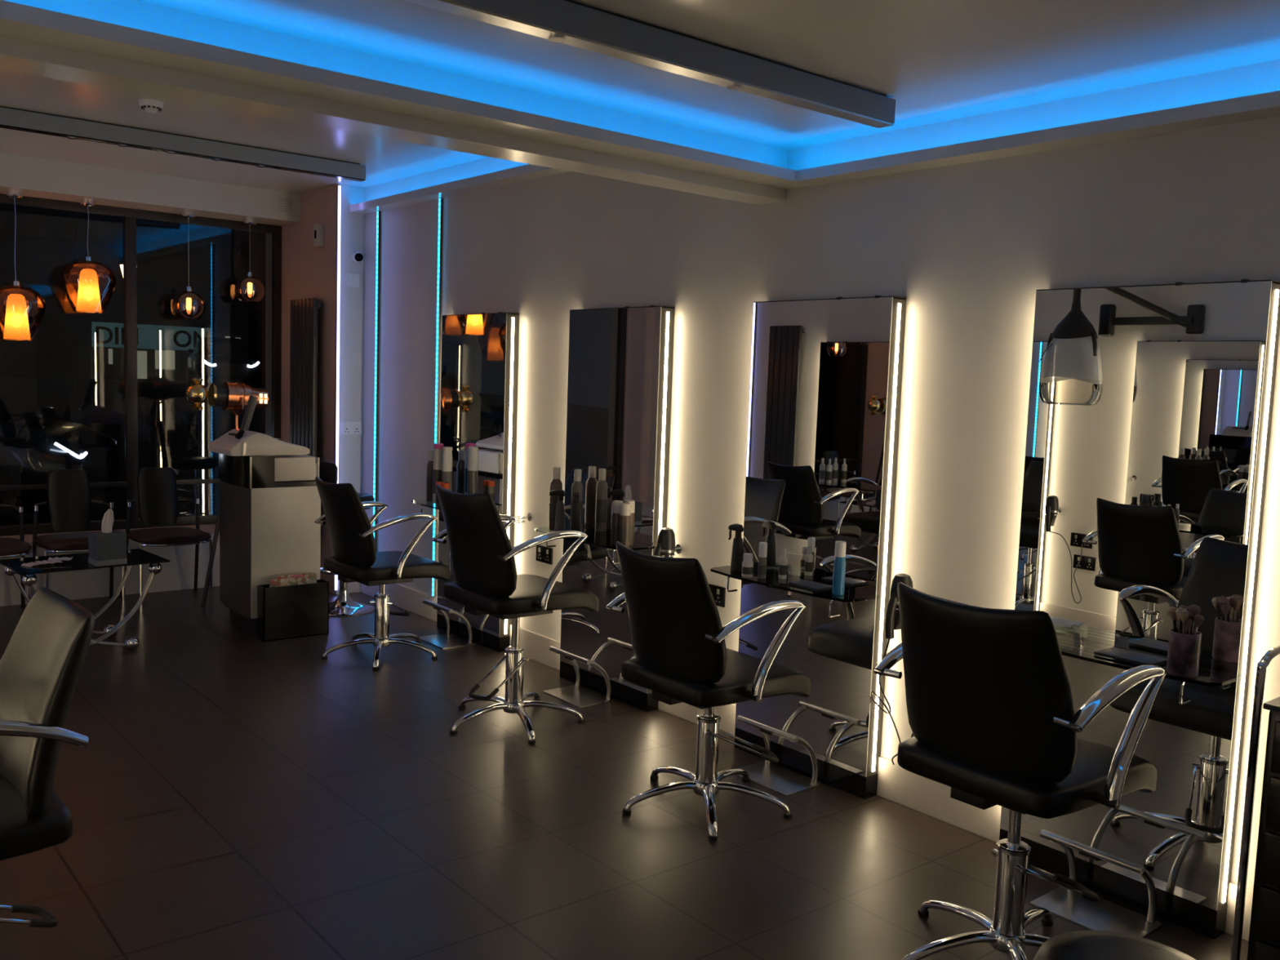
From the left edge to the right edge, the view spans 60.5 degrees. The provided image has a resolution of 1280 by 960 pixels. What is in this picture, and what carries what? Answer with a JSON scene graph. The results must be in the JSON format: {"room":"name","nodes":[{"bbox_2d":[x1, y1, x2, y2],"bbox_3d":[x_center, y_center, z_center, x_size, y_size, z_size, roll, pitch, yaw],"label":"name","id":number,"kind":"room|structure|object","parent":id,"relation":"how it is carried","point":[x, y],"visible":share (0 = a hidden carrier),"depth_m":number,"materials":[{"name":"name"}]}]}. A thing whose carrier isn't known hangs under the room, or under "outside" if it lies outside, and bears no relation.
{"room":"salon","nodes":[
{"label":"salon","id":0,"kind":"room"},
{"bbox_2d":[0,533,219,606],"bbox_3d":[-3.921,0.568,7.090,3.334,0.375,0.450,-2,7,-39],"label":"wall","id":1,"kind":"structure","parent":0,"point":[178,574],"depth_m":7.26,"materials":[{"name":"paint"}]},
{"bbox_2d":[0,524,219,544],"bbox_3d":[-3.785,0.369,7.159,3.024,0.017,0.440,-2,7,-39],"label":"sill","id":2,"kind":"structure","parent":1,"relation":"on","point":[209,528],"depth_m":7.51,"materials":[{"name":"beige paint"}]},
{"bbox_2d":[0,152,300,226],"bbox_3d":[-3.861,-1.889,6.891,3.334,0.195,0.570,-2,7,-39],"label":"wall","id":3,"kind":"structure","parent":0,"point":[34,177],"depth_m":7.08,"materials":[{"name":"paint"}]},
{"bbox_2d":[0,191,45,341],"bbox_3d":[-3.886,-1.328,6.828,0.316,0.910,0.326,-2,7,-39],"label":"pendant lamp","id":4,"kind":"object","parent":3,"relation":"hanging from","point":[22,308],"visible":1,"depth_m":6.76,"materials":[{"name":"orange glass"}]},
{"bbox_2d":[60,199,116,313],"bbox_3d":[-3.562,-1.442,7.082,0.316,0.710,0.326,-2,7,-39],"label":"pendant lamp","id":5,"kind":"object","parent":3,"relation":"hanging from","point":[89,286],"visible":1,"depth_m":7.00,"materials":[{"name":"orange glass"}]},
{"bbox_2d":[0,193,281,536],"bbox_3d":[-3.836,-0.729,7.164,3.024,2.163,0.064,-2,7,-39],"label":"window","id":6,"kind":"structure","parent":3,"relation":"in","point":[129,215],"depth_m":7.47,"materials":[{"name":"grey"}]},
{"bbox_2d":[172,211,205,319],"bbox_3d":[-3.077,-1.462,7.479,0.212,0.711,0.212,-2,7,-39],"label":"pendant lamp","id":7,"kind":"object","parent":3,"relation":"hanging from","point":[188,304],"visible":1,"depth_m":7.43,"materials":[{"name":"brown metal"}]},
{"bbox_2d":[235,218,264,302],"bbox_3d":[-2.752,-1.547,7.738,0.200,0.567,0.200,-2,7,-39],"label":"pendant lamp","id":8,"kind":"object","parent":3,"relation":"hanging from","point":[249,288],"visible":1,"depth_m":7.69,"materials":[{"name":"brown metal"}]},
{"bbox_2d":[276,197,293,213],"bbox_3d":[-2.478,-1.915,7.652,0.110,0.100,0.010,-2,7,-39],"label":"air vent","id":9,"kind":"object","parent":3,"relation":"in","point":[283,205],"visible":1,"depth_m":7.65,"materials":[{"name":"beige plastic"}]},
{"bbox_2d":[0,69,488,193],"bbox_3d":[-2.410,-1.845,5.277,3.528,0.120,4.895,-2,7,-39],"label":"ceiling","id":10,"kind":"structure","parent":0,"point":[385,160],"depth_m":6.00,"materials":[{"name":"grey paint"}]},
{"bbox_2d":[138,98,164,113],"bbox_3d":[-2.284,-1.741,5.125,0.108,0.051,0.108,-2,7,-39],"label":"smoke detector","id":11,"kind":"object","parent":10,"relation":"attached to","point":[151,106],"visible":1,"depth_m":5.09,"materials":[{"name":"white plastic"}]},
{"bbox_2d":[0,106,365,181],"bbox_3d":[-2.768,-1.778,5.615,2.900,0.101,0.065,-2,7,-39],"label":"ceiling light fixture","id":12,"kind":"object","parent":10,"relation":"attached to","point":[72,128],"visible":1,"depth_m":5.82,"materials":[{"name":"grey paint"}]},
{"bbox_2d":[265,183,365,594],"bbox_3d":[-2.374,-0.650,7.925,0.194,2.750,1.300,-2,7,-39],"label":"wall","id":13,"kind":"structure","parent":0,"point":[308,271],"depth_m":7.48,"materials":[{"name":"beige paint"}]},
{"bbox_2d":[289,297,322,457],"bbox_3d":[-2.334,-0.254,7.676,0.085,2.000,0.432,-2,7,-39],"label":"radiator","id":14,"kind":"object","parent":13,"relation":"attached to","point":[304,312],"visible":0.53,"depth_m":7.57,"materials":[{"name":"grey metal"}]},
{"bbox_2d":[313,223,324,247],"bbox_3d":[-2.184,-1.659,7.450,0.048,0.150,0.080,-2,7,-39],"label":"sensor","id":15,"kind":"object","parent":13,"relation":"attached to","point":[318,229],"visible":1,"depth_m":7.42,"materials":[{"name":"beige plastic"}]},
{"bbox_2d":[333,185,341,590],"bbox_3d":[-2.031,-0.595,7.359,0.020,2.710,0.022,-2,7,-39],"label":"led strip","id":16,"kind":"object","parent":13,"relation":"attached to","point":[339,187],"visible":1,"depth_m":7.32,"materials":[{"name":"white plastic"}]},
{"bbox_2d":[335,574,360,594],"bbox_3d":[-2.006,0.705,7.541,0.176,0.150,0.012,-2,7,-39],"label":"baseboard","id":17,"kind":"structure","parent":13,"relation":"attached to","point":[353,587],"depth_m":7.55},
{"bbox_2d":[341,421,361,434],"bbox_3d":[-1.958,-0.352,7.450,0.147,0.088,0.013,-2,7,-39],"label":"wall socket","id":18,"kind":"object","parent":13,"relation":"attached to","point":[347,428],"visible":1,"depth_m":7.45,"materials":[{"name":"white plastic"}]},
{"bbox_2d":[346,272,359,287],"bbox_3d":[-1.924,-1.340,7.357,0.088,0.088,0.013,-2,7,-39],"label":"light switch","id":19,"kind":"object","parent":13,"relation":"attached to","point":[353,279],"visible":1,"depth_m":7.35,"materials":[{"name":"white plastic"}]},
{"bbox_2d":[0,0,787,204],"bbox_3d":[-0.816,-1.339,3.360,3.528,0.520,0.165,-2,7,-39],"label":"cove","id":20,"kind":"structure","parent":0,"point":[16,55],"depth_m":3.29,"materials":[{"name":"grey paint"}]},
{"bbox_2d":[0,0,797,186],"bbox_3d":[-0.760,-1.128,3.223,3.426,0.041,0.155,-2,7,-39],"label":"beam","id":21,"kind":"structure","parent":20,"relation":"attached to","point":[17,20],"depth_m":3.11,"materials":[{"name":"grey paint"}]},
{"bbox_2d":[0,586,1248,959],"bbox_3d":[-0.917,1.216,3.625,4.100,0.060,10.100,-2,7,-39],"label":"floor","id":22,"kind":"structure","parent":0,"point":[233,793],"depth_m":3.71,"materials":[{"name":"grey tile"}]},
{"bbox_2d":[0,503,33,608],"bbox_3d":[-3.848,0.398,6.430,0.492,0.848,0.492,-2,7,-39],"label":"chair","id":23,"kind":"object","parent":22,"relation":"on","point":[9,547],"visible":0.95,"depth_m":6.46,"materials":[{"name":"black leather"}]},
{"bbox_2d":[0,586,94,927],"bbox_3d":[-1.594,0.782,2.504,0.615,0.967,0.620,-3,7,-42],"label":"chair","id":24,"kind":"object","parent":22,"relation":"on","point":[42,662],"visible":1,"depth_m":2.50,"materials":[{"name":"black leather"}]},
{"bbox_2d":[27,469,124,610],"bbox_3d":[-3.467,0.379,6.768,0.492,0.848,0.492,-2,7,-39],"label":"chair","id":25,"kind":"object","parent":22,"relation":"on","point":[68,495],"visible":0.74,"depth_m":6.86,"materials":[{"name":"black leather"}]},
{"bbox_2d":[0,548,170,650],"bbox_3d":[-2.964,0.664,5.854,0.730,0.480,0.470,-3,7,-43],"label":"coffee table","id":26,"kind":"object","parent":22,"relation":"on","point":[139,557],"visible":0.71,"depth_m":5.83,"materials":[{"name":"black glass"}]},
{"bbox_2d":[88,508,127,566],"bbox_3d":[-2.784,0.294,5.735,0.153,0.291,0.123,-3,7,-43],"label":"tissue box","id":27,"kind":"object","parent":26,"relation":"on","point":[107,547],"visible":1,"depth_m":5.71,"materials":[{"name":"grey cardboard"}]},
{"bbox_2d":[119,466,212,608],"bbox_3d":[-3.057,0.362,7.104,0.492,0.848,0.492,-2,7,-39],"label":"chair","id":28,"kind":"object","parent":22,"relation":"on","point":[157,486],"visible":0.98,"depth_m":7.19,"materials":[{"name":"black leather"}]},
{"bbox_2d":[186,377,268,606],"bbox_3d":[-2.619,0.073,7.104,0.469,1.452,0.454,4,6,19],"label":"spotlight","id":29,"kind":"object","parent":22,"relation":"on","point":[233,396],"visible":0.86,"depth_m":7.01,"materials":[{"name":"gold metal"}]},
{"bbox_2d":[256,388,268,408],"bbox_3d":[-2.485,-0.535,7.184,0.074,0.123,0.124,-2,7,-39],"label":"vent","id":30,"kind":"object","parent":29,"relation":"attached to","point":[262,395],"depth_m":7.14,"materials":[{"name":"metal"}]},
{"bbox_2d":[217,453,320,635],"bbox_3d":[-2.225,0.349,6.517,0.438,1.035,0.621,-2,7,-39],"label":"reception desk","id":31,"kind":"object","parent":22,"relation":"on","point":[268,530],"visible":0.71,"depth_m":6.27,"materials":[{"name":"white laminate"}]},
{"bbox_2d":[218,453,275,483],"bbox_3d":[-2.320,-0.086,6.391,0.156,0.153,0.608,-2,7,-39],"label":"countertop","id":32,"kind":"structure","parent":31,"relation":"on","point":[263,467],"depth_m":6.19,"materials":[{"name":"black"}]},
{"bbox_2d":[208,395,309,456],"bbox_3d":[-2.203,-0.325,6.346,0.457,0.337,0.373,-2,7,-39],"label":"cash register","id":33,"kind":"object","parent":31,"relation":"on","point":[242,442],"visible":1,"depth_m":6.20,"materials":[{"name":"beige plastic"}]},
{"bbox_2d":[217,473,316,488],"bbox_3d":[-2.216,-0.001,6.488,0.438,0.027,0.612,-2,7,-39],"label":"countertop","id":34,"kind":"structure","parent":31,"relation":"on","point":[300,483],"depth_m":6.26,"materials":[{"name":"beige"}]},
{"bbox_2d":[274,454,319,481],"bbox_3d":[-2.096,-0.078,6.466,0.270,0.138,0.380,-2,7,-39],"label":"box","id":35,"kind":"object","parent":31,"relation":"on","point":[288,468],"visible":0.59,"depth_m":6.32,"materials":[{"name":"beige plastic"}]},
{"bbox_2d":[257,579,328,641],"bbox_3d":[-1.987,0.745,6.293,0.380,0.305,0.100,-2,7,-39],"label":"magazine rack","id":36,"kind":"object","parent":22,"relation":"on","point":[299,611],"visible":0.99,"depth_m":6.24,"materials":[{"name":"black"}]},
{"bbox_2d":[269,576,306,587],"bbox_3d":[-2.004,0.720,6.250,0.210,0.325,0.010,-2,5,-39],"label":"magazine","id":37,"kind":"object","parent":36,"relation":"in","point":[295,580],"visible":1,"depth_m":6.24,"materials":[{"name":"multicoloured paper"}]},
{"bbox_2d":[276,573,313,583],"bbox_3d":[-1.978,0.704,6.296,0.210,0.325,0.019,-2,7,-39],"label":"magazine","id":38,"kind":"object","parent":36,"relation":"in","point":[308,575],"visible":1,"depth_m":6.31,"materials":[{"name":"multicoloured paper"}]},
{"bbox_2d":[315,460,374,617],"bbox_3d":[-1.883,0.354,6.982,0.404,0.962,0.404,-2,7,-39],"label":"chair","id":39,"kind":"object","parent":22,"relation":"on","point":[343,606],"visible":0.41,"depth_m":6.91,"materials":[{"name":"black leather"}]},
{"bbox_2d":[314,475,450,670],"bbox_3d":[-1.406,0.469,5.909,0.649,0.967,0.653,-2,7,-39],"label":"chair","id":40,"kind":"object","parent":22,"relation":"on","point":[356,558],"visible":1,"depth_m":5.73,"materials":[{"name":"black leather"}]},
{"bbox_2d":[418,599,475,648],"bbox_3d":[-1.112,0.816,6.294,0.210,0.224,0.310,-2,7,-39],"label":"footrest","id":41,"kind":"object","parent":22,"relation":"on","point":[443,641],"visible":0.98,"depth_m":6.26,"materials":[{"name":"metal"}]},
{"bbox_2d":[431,484,599,744],"bbox_3d":[-0.567,0.553,4.836,0.615,1.057,0.616,-2,7,-39],"label":"chair","id":42,"kind":"object","parent":22,"relation":"on","point":[487,581],"visible":1,"depth_m":4.65,"materials":[{"name":"black leather"}]},
{"bbox_2d":[542,645,615,707],"bbox_3d":[-0.294,0.937,5.304,0.210,0.224,0.310,-2,7,-39],"label":"footrest","id":43,"kind":"object","parent":22,"relation":"on","point":[580,696],"visible":1,"depth_m":5.28,"materials":[{"name":"metal"}]},
{"bbox_2d":[605,541,811,841],"bbox_3d":[0.242,0.708,3.966,0.650,0.967,0.640,-2,7,-39],"label":"chair","id":44,"kind":"object","parent":22,"relation":"on","point":[678,636],"visible":1,"depth_m":3.77,"materials":[{"name":"black leather"}]},
{"bbox_2d":[736,715,823,795],"bbox_3d":[0.536,1.060,4.298,0.210,0.224,0.310,-2,7,-39],"label":"footrest","id":45,"kind":"object","parent":22,"relation":"on","point":[782,780],"visible":0.9,"depth_m":4.26,"materials":[{"name":"metal"}]},
{"bbox_2d":[873,582,1166,959],"bbox_3d":[1.002,0.794,2.929,0.647,1.042,0.624,-2,7,-39],"label":"chair","id":46,"kind":"object","parent":22,"relation":"on","point":[993,718],"visible":0.98,"depth_m":2.72,"materials":[{"name":"black leather"}]},
{"bbox_2d":[1029,829,1164,937],"bbox_3d":[1.364,1.186,3.265,0.210,0.224,0.310,-2,7,-39],"label":"footrest","id":47,"kind":"object","parent":22,"relation":"on","point":[1104,915],"visible":0.91,"depth_m":3.25,"materials":[{"name":"metal"}]},
{"bbox_2d":[1032,930,1195,959],"bbox_3d":[0.906,1.148,2.077,0.438,0.490,0.464,-2,7,-39],"label":"stool","id":48,"kind":"object","parent":22,"relation":"on","point":[1078,944],"visible":1,"depth_m":2.11,"materials":[{"name":"black leather"}]},
{"bbox_2d":[1231,644,1279,959],"bbox_3d":[1.742,0.894,2.679,0.370,0.940,0.386,-2,7,-39],"label":"trolley","id":49,"kind":"object","parent":22,"relation":"on","point":[1264,943],"visible":1,"depth_m":2.68,"materials":[{"name":"silver metal"}]},
{"bbox_2d":[1262,696,1279,712],"bbox_3d":[1.766,0.559,2.640,0.360,0.015,0.360,-2,7,-39],"label":"tray","id":50,"kind":"object","parent":49,"relation":"on","point":[1273,705],"depth_m":2.66,"materials":[{"name":"black"}]},
{"bbox_2d":[136,0,1279,150],"bbox_3d":[0.739,-1.108,1.478,3.528,0.120,4.740,-2,7,-39],"label":"ceiling","id":51,"kind":"structure","parent":0,"point":[940,60],"depth_m":3.04,"materials":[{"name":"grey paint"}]},
{"bbox_2d":[403,0,895,128],"bbox_3d":[-0.314,-1.147,2.658,2.900,0.096,0.065,-2,7,-39],"label":"ceiling light fixture","id":52,"kind":"object","parent":51,"relation":"attached to","point":[567,22],"visible":1,"depth_m":2.96,"materials":[{"name":"grey paint"}]},
{"bbox_2d":[362,59,1279,889],"bbox_3d":[0.475,-0.326,4.716,0.120,2.900,9.900,-2,7,-39],"label":"wall","id":53,"kind":"structure","parent":0,"point":[970,246],"depth_m":4.07,"materials":[{"name":"paint"}]},
{"bbox_2d":[373,210,381,550],"bbox_3d":[-1.756,-0.561,7.313,0.021,2.419,0.018,-2,7,-39],"label":"led strip","id":54,"kind":"object","parent":53,"relation":"attached to","point":[379,213],"visible":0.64,"depth_m":7.29,"materials":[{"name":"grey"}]},
{"bbox_2d":[373,211,378,537],"bbox_3d":[-1.763,-0.561,7.308,0.005,2.411,0.014,-2,7,-39],"label":"diffuser","id":55,"kind":"object","parent":54,"relation":"attached to","point":[376,357],"depth_m":7.30,"materials":[{"name":"white plastic"}]},
{"bbox_2d":[431,198,443,596],"bbox_3d":[-1.233,-0.483,6.679,0.021,2.419,0.018,-2,7,-39],"label":"led strip","id":56,"kind":"object","parent":53,"relation":"attached to","point":[440,200],"visible":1,"depth_m":6.64,"materials":[{"name":"teal plastic"}]},
{"bbox_2d":[349,164,569,214],"bbox_3d":[-0.718,-1.634,5.919,0.114,0.047,3.695,-2,7,-39],"label":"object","id":57,"kind":"structure","parent":53,"relation":"attached to","point":[529,171],"depth_m":6.25,"materials":[{"name":"grey paint"}]},
{"bbox_2d":[411,311,519,652],"bbox_3d":[-1.024,-0.006,6.234,0.293,1.876,0.740,-2,7,-39],"label":"mirror","id":58,"kind":"object","parent":53,"relation":"attached to","point":[479,371],"visible":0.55,"depth_m":6.17,"materials":[{"name":"grey mirror"}]},
{"bbox_2d":[426,449,434,502],"bbox_3d":[-1.220,-0.024,6.415,0.055,0.300,0.055,-2,7,-39],"label":"spray can","id":59,"kind":"object","parent":58,"relation":"on","point":[430,464],"visible":0.65,"depth_m":6.39,"materials":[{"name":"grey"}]},
{"bbox_2d":[432,443,444,503],"bbox_3d":[-1.166,-0.038,6.340,0.061,0.345,0.061,-2,7,-39],"label":"bottle","id":60,"kind":"object","parent":58,"relation":"on","point":[437,453],"visible":0.7,"depth_m":6.31,"materials":[{"name":"grey plastic"}]},
{"bbox_2d":[441,446,452,491],"bbox_3d":[-1.110,-0.025,6.304,0.061,0.330,0.061,-2,7,-39],"label":"bottle","id":61,"kind":"object","parent":58,"relation":"on","point":[446,460],"visible":0.67,"depth_m":6.28,"materials":[{"name":"white plastic"}]},
{"bbox_2d":[411,499,503,514],"bbox_3d":[-1.062,0.156,6.222,0.208,0.010,0.740,-2,7,-39],"label":"glass shelf","id":62,"kind":"object","parent":58,"relation":"attached to","point":[420,502],"depth_m":6.28,"materials":[{"name":"clear glass"}]},
{"bbox_2d":[535,545,552,564],"bbox_3d":[-0.512,0.398,5.852,0.013,0.088,0.147,-2,7,-39],"label":"wall socket","id":63,"kind":"object","parent":53,"relation":"attached to","point":[544,554],"visible":0.97,"depth_m":5.84,"materials":[{"name":"black plastic"}]},
{"bbox_2d":[533,305,675,711],"bbox_3d":[-0.209,0.115,5.247,0.293,1.876,0.740,-2,7,-39],"label":"mirror","id":64,"kind":"object","parent":53,"relation":"attached to","point":[620,359],"visible":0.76,"depth_m":5.25,"materials":[{"name":"grey mirror"}]},
{"bbox_2d":[548,466,562,530],"bbox_3d":[-0.416,0.092,5.425,0.063,0.310,0.063,-2,7,-39],"label":"spray can","id":65,"kind":"object","parent":64,"relation":"on","point":[556,483],"visible":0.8,"depth_m":5.40,"materials":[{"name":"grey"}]},
{"bbox_2d":[548,488,564,531],"bbox_3d":[-0.404,0.149,5.339,0.083,0.213,0.050,2,5,1],"label":"spray bottle","id":66,"kind":"object","parent":64,"relation":"on","point":[560,511],"visible":0.84,"depth_m":5.32,"materials":[{"name":"grey plastic"}]},
{"bbox_2d":[570,469,583,531],"bbox_3d":[-0.307,0.103,5.348,0.059,0.310,0.059,-2,7,-39],"label":"spray can","id":67,"kind":"object","parent":64,"relation":"on","point":[577,486],"visible":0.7,"depth_m":5.33,"materials":[{"name":"grey metal"}]},
{"bbox_2d":[533,526,654,550],"bbox_3d":[-0.247,0.277,5.236,0.208,0.010,0.740,-2,7,-39],"label":"glass shelf","id":68,"kind":"object","parent":64,"relation":"attached to","point":[596,537],"depth_m":5.18,"materials":[{"name":"clear glass"}]},
{"bbox_2d":[570,491,580,530],"bbox_3d":[-0.310,0.159,5.273,0.048,0.213,0.082,1,5,-9],"label":"spray bottle","id":69,"kind":"object","parent":68,"relation":"on","point":[575,514],"visible":0.82,"depth_m":5.24,"materials":[{"name":"black"}]},
{"bbox_2d":[611,500,623,545],"bbox_3d":[-0.103,0.196,5.026,0.053,0.200,0.053,-2,7,-39],"label":"spray can","id":70,"kind":"object","parent":68,"relation":"on","point":[615,508],"visible":0.61,"depth_m":5.00,"materials":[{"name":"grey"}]},
{"bbox_2d":[618,502,631,546],"bbox_3d":[-0.069,0.204,4.976,0.053,0.195,0.053,-2,7,-39],"label":"spray can","id":71,"kind":"object","parent":68,"relation":"on","point":[624,508],"visible":0.83,"depth_m":4.96,"materials":[{"name":"brown"}]},
{"bbox_2d":[624,499,635,546],"bbox_3d":[-0.051,0.196,5.017,0.053,0.205,0.053,-2,7,-39],"label":"spray can","id":72,"kind":"object","parent":64,"relation":"on","point":[632,503],"visible":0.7,"depth_m":5.00,"materials":[{"name":"brown"}]},
{"bbox_2d":[660,544,683,556],"bbox_3d":[0.135,0.318,4.970,0.126,0.046,0.082,-2,7,-39],"label":"holder","id":73,"kind":"object","parent":53,"relation":"attached to","point":[679,548],"visible":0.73,"depth_m":4.99,"materials":[{"name":"silver metal"}]},
{"bbox_2d":[653,527,675,557],"bbox_3d":[0.127,0.434,4.968,0.148,0.440,0.085,2,5,-2],"label":"hair dryer","id":74,"kind":"object","parent":73,"relation":"hanging from","point":[666,537],"visible":0.5,"depth_m":4.92,"materials":[{"name":"black"}]},
{"bbox_2d":[708,583,725,607],"bbox_3d":[0.322,0.506,4.841,0.013,0.088,0.147,-2,7,-39],"label":"wall socket","id":75,"kind":"object","parent":53,"relation":"attached to","point":[718,593],"visible":0.46,"depth_m":4.81,"materials":[{"name":"black plastic"}]},
{"bbox_2d":[770,181,813,189],"bbox_3d":[0.602,-1.171,4.343,0.102,0.010,0.155,-2,7,-39],"label":"trim","id":76,"kind":"structure","parent":53,"relation":"attached to","point":[793,184],"depth_m":4.34,"materials":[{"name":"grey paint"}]},
{"bbox_2d":[360,583,1253,941],"bbox_3d":[0.789,1.106,4.304,0.012,0.150,8.600,-2,7,-39],"label":"baseboard","id":77,"kind":"structure","parent":53,"relation":"attached to","point":[895,784],"depth_m":4.09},
{"bbox_2d":[710,295,906,799],"bbox_3d":[0.605,0.236,4.262,0.293,1.876,0.740,-2,7,-39],"label":"mirror","id":78,"kind":"object","parent":53,"relation":"attached to","point":[826,374],"visible":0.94,"depth_m":4.22,"materials":[{"name":"grey mirror"}]},
{"bbox_2d":[757,542,767,578],"bbox_3d":[0.480,0.314,4.297,0.033,0.140,0.033,-2,7,-39],"label":"bottle","id":79,"kind":"object","parent":78,"relation":"on","point":[762,569],"visible":1,"depth_m":4.29,"materials":[{"name":"grey plastic"}]},
{"bbox_2d":[710,565,879,602],"bbox_3d":[0.567,0.398,4.250,0.208,0.010,0.740,-2,7,-39],"label":"glass shelf","id":80,"kind":"object","parent":78,"relation":"attached to","point":[853,593],"depth_m":4.21,"materials":[{"name":"clear glass"}]},
{"bbox_2d":[728,523,743,570],"bbox_3d":[0.390,0.270,4.474,0.054,0.188,0.079,-3,7,-44],"label":"spray bottle","id":81,"kind":"object","parent":80,"relation":"on","point":[737,553],"visible":0.98,"depth_m":4.45,"materials":[{"name":"black plastic"}]},
{"bbox_2d":[742,553,753,577],"bbox_3d":[0.424,0.335,4.319,0.045,0.090,0.045,-2,7,-39],"label":"bottle","id":82,"kind":"object","parent":80,"relation":"on","point":[748,563],"visible":1,"depth_m":4.30,"materials":[{"name":"grey plastic"}]},
{"bbox_2d":[778,548,787,578],"bbox_3d":[0.562,0.328,4.301,0.033,0.118,0.033,-2,7,-39],"label":"bottle","id":83,"kind":"object","parent":80,"relation":"on","point":[783,562],"visible":1,"depth_m":4.29,"materials":[{"name":"grey plastic"}]},
{"bbox_2d":[831,540,846,595],"bbox_3d":[0.730,0.322,4.016,0.044,0.195,0.044,-2,7,-39],"label":"bottle","id":84,"kind":"object","parent":80,"relation":"on","point":[839,562],"visible":1,"depth_m":4.00,"materials":[{"name":"blue"}]},
{"bbox_2d":[788,579,832,591],"bbox_3d":[0.652,0.399,4.163,0.100,0.008,0.150,-2,7,-39],"label":"tray","id":85,"kind":"object","parent":78,"relation":"on","point":[805,584],"visible":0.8,"depth_m":4.14,"materials":[{"name":"grey"}]},
{"bbox_2d":[795,90,1279,185],"bbox_3d":[2.100,-0.963,2.518,0.114,0.041,4.585,-2,7,-39],"label":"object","id":86,"kind":"structure","parent":53,"relation":"attached to","point":[1263,105],"depth_m":3.42,"materials":[{"name":"grey paint"}]},
{"bbox_2d":[999,279,1279,939],"bbox_3d":[1.409,0.355,3.288,0.293,1.876,0.740,-2,7,-39],"label":"mirror","id":87,"kind":"object","parent":53,"relation":"attached to","point":[1150,410],"visible":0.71,"depth_m":3.24,"materials":[{"name":"grey mirror"}]},
{"bbox_2d":[1093,647,1167,665],"bbox_3d":[1.433,0.516,3.201,0.110,0.009,0.170,-2,7,-39],"label":"tray","id":88,"kind":"object","parent":87,"relation":"on","point":[1137,658],"visible":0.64,"depth_m":3.19,"materials":[{"name":"grey"}]},
{"bbox_2d":[1057,637,1243,686],"bbox_3d":[1.370,0.517,3.276,0.208,0.010,0.740,-2,7,-39],"label":"glass shelf","id":89,"kind":"object","parent":87,"relation":"attached to","point":[1211,673],"depth_m":3.20,"materials":[{"name":"clear glass"}]},
{"bbox_2d":[1166,628,1201,676],"bbox_3d":[1.509,0.479,3.044,0.081,0.118,0.081,-2,7,-39],"label":"pot","id":90,"kind":"object","parent":87,"relation":"on","point":[1184,650],"visible":0.97,"depth_m":3.01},
{"bbox_2d":[1166,606,1177,631],"bbox_3d":[1.492,0.440,3.069,0.032,0.170,0.044,-2,7,-39],"label":"makeup brush","id":91,"kind":"object","parent":90,"relation":"in","point":[1171,613],"visible":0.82,"depth_m":3.06,"materials":[{"name":"black"}]},
{"bbox_2d":[1178,609,1189,633],"bbox_3d":[1.494,0.442,3.021,0.034,0.174,0.026,-2,7,-39],"label":"makeup brush","id":92,"kind":"object","parent":90,"relation":"in","point":[1184,614],"visible":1,"depth_m":3.01,"materials":[{"name":"metal"}]},
{"bbox_2d":[1188,604,1200,634],"bbox_3d":[1.526,0.436,3.030,0.031,0.186,0.031,-2,7,-39],"label":"makeup brush","id":93,"kind":"object","parent":90,"relation":"in","point":[1194,609],"visible":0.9,"depth_m":3.01,"materials":[{"name":"black"}]},
{"bbox_2d":[1193,614,1204,635],"bbox_3d":[1.523,0.449,3.013,0.025,0.164,0.038,-2,7,-39],"label":"makeup brush","id":94,"kind":"object","parent":90,"relation":"in","point":[1198,620],"visible":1,"depth_m":3.00,"materials":[{"name":"metal"}]},
{"label":"outside","id":95,"kind":"structure","parent":0,"visible":0},
{"bbox_2d":[0,377,265,525],"bbox_3d":[-10.938,-1.574,27.445,42.000,1.350,39.700,-2,7,-39],"label":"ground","id":96,"kind":"structure","parent":95,"point":[175,435],"depth_m":18.77,"materials":[{"name":"black"}]},
{"bbox_2d":[0,411,119,522],"bbox_3d":[-6.895,-0.391,9.489,4.173,1.430,1.910,1,5,-10],"label":"car","id":97,"kind":"object","parent":96,"relation":"on","point":[31,447],"visible":0.86,"depth_m":9.25,"materials":[{"name":"grey paint"}]},
{"bbox_2d":[0,203,266,382],"bbox_3d":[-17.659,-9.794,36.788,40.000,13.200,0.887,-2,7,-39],"label":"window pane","id":98,"kind":"structure","parent":96,"relation":"on","point":[68,344],"depth_m":37.13,"materials":[{"name":"black"}]},
{"bbox_2d":[186,337,262,387],"bbox_3d":[-12.505,-3.545,32.881,2.060,1.430,4.195,-1,6,-27],"label":"car","id":99,"kind":"object","parent":96,"relation":"on","point":[211,357],"visible":0.98,"depth_m":31.58,"materials":[{"name":"grey paint"}]},
{"bbox_3d":[0.959,0.440,3.972,0.126,0.046,0.082,-2,7,-39],"label":"holder","id":100,"kind":"object","parent":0,"visible":0},
{"bbox_2d":[871,573,912,764],"bbox_3d":[0.918,0.691,4.011,0.105,0.718,0.148,1,5,-9],"label":"hair dryer","id":101,"kind":"object","parent":100,"relation":"hanging from","point":[892,622],"visible":0.73,"depth_m":3.94,"materials":[{"name":"black"}]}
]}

